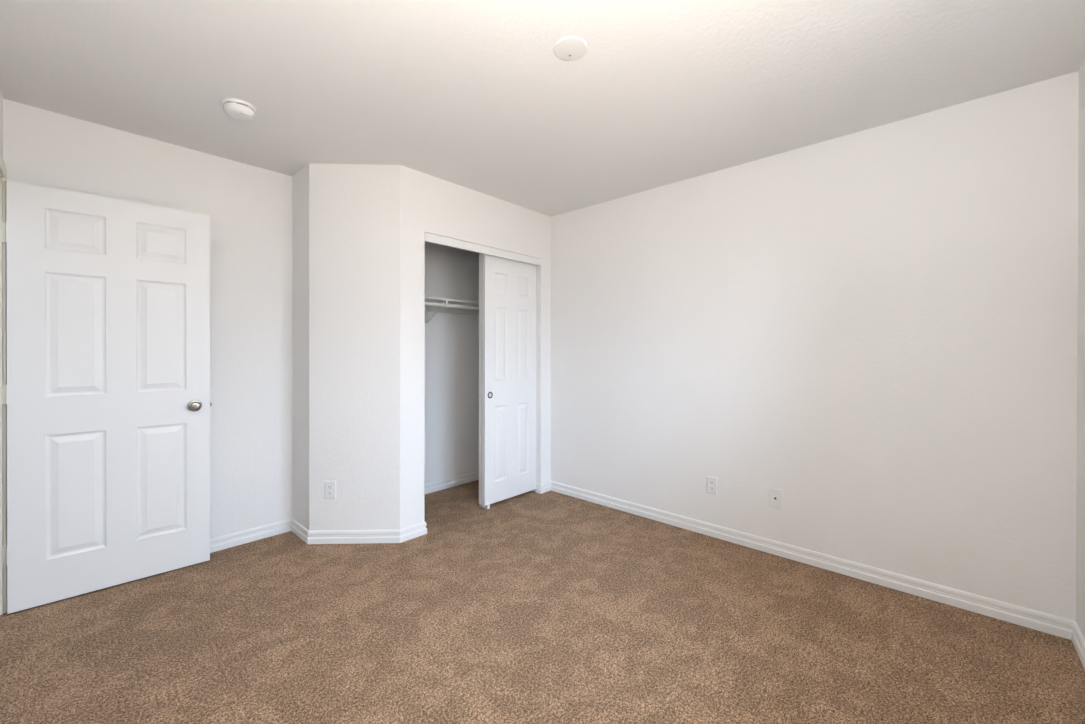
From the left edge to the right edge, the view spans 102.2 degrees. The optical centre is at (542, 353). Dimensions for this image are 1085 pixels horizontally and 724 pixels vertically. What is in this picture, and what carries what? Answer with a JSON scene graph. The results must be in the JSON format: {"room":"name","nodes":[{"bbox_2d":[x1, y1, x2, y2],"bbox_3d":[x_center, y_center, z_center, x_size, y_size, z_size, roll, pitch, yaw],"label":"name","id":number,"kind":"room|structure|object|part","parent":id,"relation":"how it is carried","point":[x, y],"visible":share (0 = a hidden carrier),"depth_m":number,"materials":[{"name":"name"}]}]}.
{"room":"empty bedroom","nodes":[
{"label":"empty bedroom","id":0,"kind":"room"},
{"bbox_2d":[0,88,2,156],"bbox_3d":[-1.244,0.010,0.790,3.734,2.440,0.115,0,0,43],"label":"wall","id":1,"kind":"structure","parent":0,"point":[1,96],"depth_m":2.04,"materials":[{"name":"white paint"}]},
{"bbox_2d":[0,150,6,614],"bbox_3d":[-2.285,0.174,1.745,0.889,2.102,0.142,0,0,43],"label":"door frame","id":2,"kind":"structure","parent":1,"relation":"attached to","point":[3,171],"depth_m":2.05,"materials":[{"name":"paint"}]},
{"bbox_2d":[0,180,211,613],"bbox_3d":[-2.246,0.204,2.296,0.822,2.019,0.147,0,0,-45],"label":"door","id":3,"kind":"structure","parent":2,"relation":"attached to","point":[106,394],"depth_m":2.25,"materials":[{"name":"white paint"}]},
{"bbox_3d":[-1.978,0.301,2.495,0.054,0.054,0.050,0,0,-45],"label":"knob","id":4,"kind":"part","parent":3,"relation":"part of","materials":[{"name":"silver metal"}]},
{"bbox_2d":[3,99,478,538],"bbox_3d":[-1.944,0.002,2.872,0.115,2.440,4.497,0,0,43],"label":"wall","id":5,"kind":"structure","parent":0,"point":[249,208],"depth_m":2.82,"materials":[{"name":"white paint"}]},
{"bbox_2d":[210,518,291,552],"bbox_3d":[-2.151,1.182,2.558,0.013,0.082,1.259,0,0,43],"label":"baseboard","id":6,"kind":"structure","parent":5,"relation":"attached to","point":[261,532],"depth_m":2.83,"materials":[{"name":"paint"}]},
{"bbox_2d":[425,300,447,322],"bbox_3d":[-0.899,-0.347,3.689,0.315,0.173,0.024,0,0,43],"label":"shelf bracket","id":7,"kind":"object","parent":5,"relation":"attached to","point":[446,301],"visible":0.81,"depth_m":3.74,"materials":[{"name":"metal"}]},
{"bbox_3d":[-1.007,-0.348,3.788,0.022,0.171,0.024,0,0,43],"label":"wall plate","id":8,"kind":"part","parent":7,"relation":"part of","materials":[{"name":"paint"}]},
{"bbox_2d":[425,301,478,309],"bbox_3d":[-0.839,-0.395,3.558,0.031,0.031,1.761,0,0,43],"label":"closet rod","id":9,"kind":"object","parent":7,"relation":"attached to","point":[426,302],"visible":0.32,"depth_m":3.64,"materials":[{"name":"paint"}]},
{"bbox_2d":[424,471,478,494],"bbox_3d":[-1.051,1.180,3.755,0.013,0.082,1.761,0,0,43],"label":"baseboard","id":10,"kind":"structure","parent":5,"relation":"attached to","point":[466,478],"depth_m":3.99,"materials":[{"name":"paint"}]},
{"bbox_2d":[425,296,478,314],"bbox_3d":[-0.941,-0.407,3.651,0.305,0.087,1.761,0,0,43],"label":"closet shelf","id":11,"kind":"object","parent":5,"relation":"attached to","point":[427,298],"visible":0.05,"depth_m":3.85,"materials":[{"name":"paint"}]},
{"bbox_2d":[292,163,550,530],"bbox_3d":[-0.723,0.003,3.284,2.008,2.440,0.596,0,0,-29],"label":"wall","id":12,"kind":"structure","parent":0,"point":[358,230],"depth_m":2.83,"materials":[{"name":"white paint"}]},
{"bbox_2d":[325,481,335,498],"bbox_3d":[-1.365,0.879,2.815,0.072,0.116,0.008,0,0,-2],"label":"electrical outlet","id":13,"kind":"object","parent":12,"relation":"attached to","point":[330,486],"visible":1,"depth_m":2.81,"materials":[{"name":"white plastic"}]},
{"bbox_2d":[291,518,426,543],"bbox_3d":[-1.262,1.182,2.907,0.957,0.082,0.220,0,0,1],"label":"baseboard","id":14,"kind":"structure","parent":12,"relation":"attached to","point":[402,535],"depth_m":2.82,"materials":[{"name":"paint"}]},
{"bbox_2d":[479,253,481,503],"bbox_3d":[-0.297,0.193,3.680,0.035,2.002,0.578,0,0,43],"label":"door","id":15,"kind":"structure","parent":12,"relation":"in","point":[480,254],"depth_m":3.47,"materials":[{"name":"white paint"}]},
{"bbox_2d":[425,232,540,265],"bbox_3d":[-0.410,-0.790,3.393,0.019,0.058,1.159,0,0,43],"label":"trim","id":16,"kind":"structure","parent":12,"relation":"attached to","point":[432,238],"depth_m":3.31,"materials":[{"name":"paint"}]},
{"bbox_2d":[482,254,536,505],"bbox_3d":[-0.263,0.194,3.646,0.037,2.002,0.585,0,0,43],"label":"door","id":17,"kind":"structure","parent":12,"relation":"in","point":[509,287],"depth_m":3.60,"materials":[{"name":"white paint"}]},
{"bbox_2d":[536,481,550,493],"bbox_3d":[0.012,1.181,3.876,0.058,0.082,0.144,0,0,43],"label":"baseboard","id":18,"kind":"object","parent":12,"relation":"attached to","point":[544,487],"visible":1,"depth_m":3.84,"materials":[{"name":"paint"}]},
{"bbox_2d":[0,480,1084,723],"bbox_3d":[-0.516,1.259,1.561,3.999,0.060,4.497,0,0,43],"label":"floor","id":19,"kind":"structure","parent":0,"point":[531,607],"depth_m":1.87,"materials":[{"name":"carpet"}]},
{"bbox_2d":[479,504,489,508],"bbox_3d":[-0.461,1.205,3.473,0.105,0.036,0.026,0,0,43],"label":"floor guide","id":20,"kind":"object","parent":19,"relation":"on","point":[480,505],"visible":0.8,"depth_m":3.46,"materials":[{"name":"white plastic"}]},
{"bbox_2d":[0,0,1084,216],"bbox_3d":[-0.512,-1.241,1.553,3.999,0.060,4.497,0,0,43],"label":"ceiling","id":21,"kind":"structure","parent":0,"point":[476,95],"depth_m":1.88,"materials":[{"name":"white paint"}]},
{"bbox_2d":[222,98,255,120],"bbox_3d":[-1.488,-1.187,2.148,0.135,0.056,0.135,0,0,43],"label":"smoke detector","id":22,"kind":"object","parent":21,"relation":"attached to","point":[238,109],"visible":1,"depth_m":2.11,"materials":[{"name":"white plastic"}]},
{"bbox_2d":[553,36,587,60],"bbox_3d":[0.111,-1.207,1.740,0.136,0.008,0.136,0,0,43],"label":"cover plate","id":23,"kind":"object","parent":21,"relation":"attached to","point":[570,48],"visible":1,"depth_m":1.73,"materials":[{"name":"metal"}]},
{"bbox_2d":[551,71,1078,620],"bbox_3d":[1.011,0.006,3.131,3.884,2.440,0.115,0,0,43],"label":"wall","id":24,"kind":"structure","parent":0,"point":[875,328],"depth_m":2.40,"materials":[{"name":"white paint"}]},
{"bbox_2d":[707,476,717,494],"bbox_3d":[1.136,0.886,2.935,0.072,0.116,0.008,0,0,43],"label":"electrical outlet","id":25,"kind":"object","parent":24,"relation":"attached to","point":[712,482],"visible":1,"depth_m":2.93,"materials":[{"name":"white plastic"}]},
{"bbox_2d":[769,487,781,508],"bbox_3d":[1.419,0.886,2.670,0.074,0.118,0.014,0,0,43],"label":"cable wall plate","id":26,"kind":"object","parent":24,"relation":"attached to","point":[775,495],"visible":1,"depth_m":2.67,"materials":[{"name":"white plastic"}]},
{"bbox_2d":[551,481,1073,639],"bbox_3d":[1.177,1.186,2.894,3.011,0.082,0.013,0,0,43],"label":"baseboard","id":27,"kind":"structure","parent":24,"relation":"attached to","point":[1022,616],"depth_m":2.39,"materials":[{"name":"paint"}]},
{"bbox_2d":[1076,59,1084,638],"bbox_3d":[0.864,0.015,0.213,0.150,2.440,4.382,0,0,43],"label":"wall","id":28,"kind":"structure","parent":0,"point":[1080,478],"depth_m":1.82,"materials":[{"name":"white paint"}]},
{"bbox_2d":[1072,621,1084,668],"bbox_3d":[1.224,1.193,0.731,0.013,0.082,3.135,0,0,43],"label":"baseboard","id":29,"kind":"structure","parent":28,"relation":"attached to","point":[1078,640],"depth_m":1.79,"materials":[{"name":"paint"}]}
]}

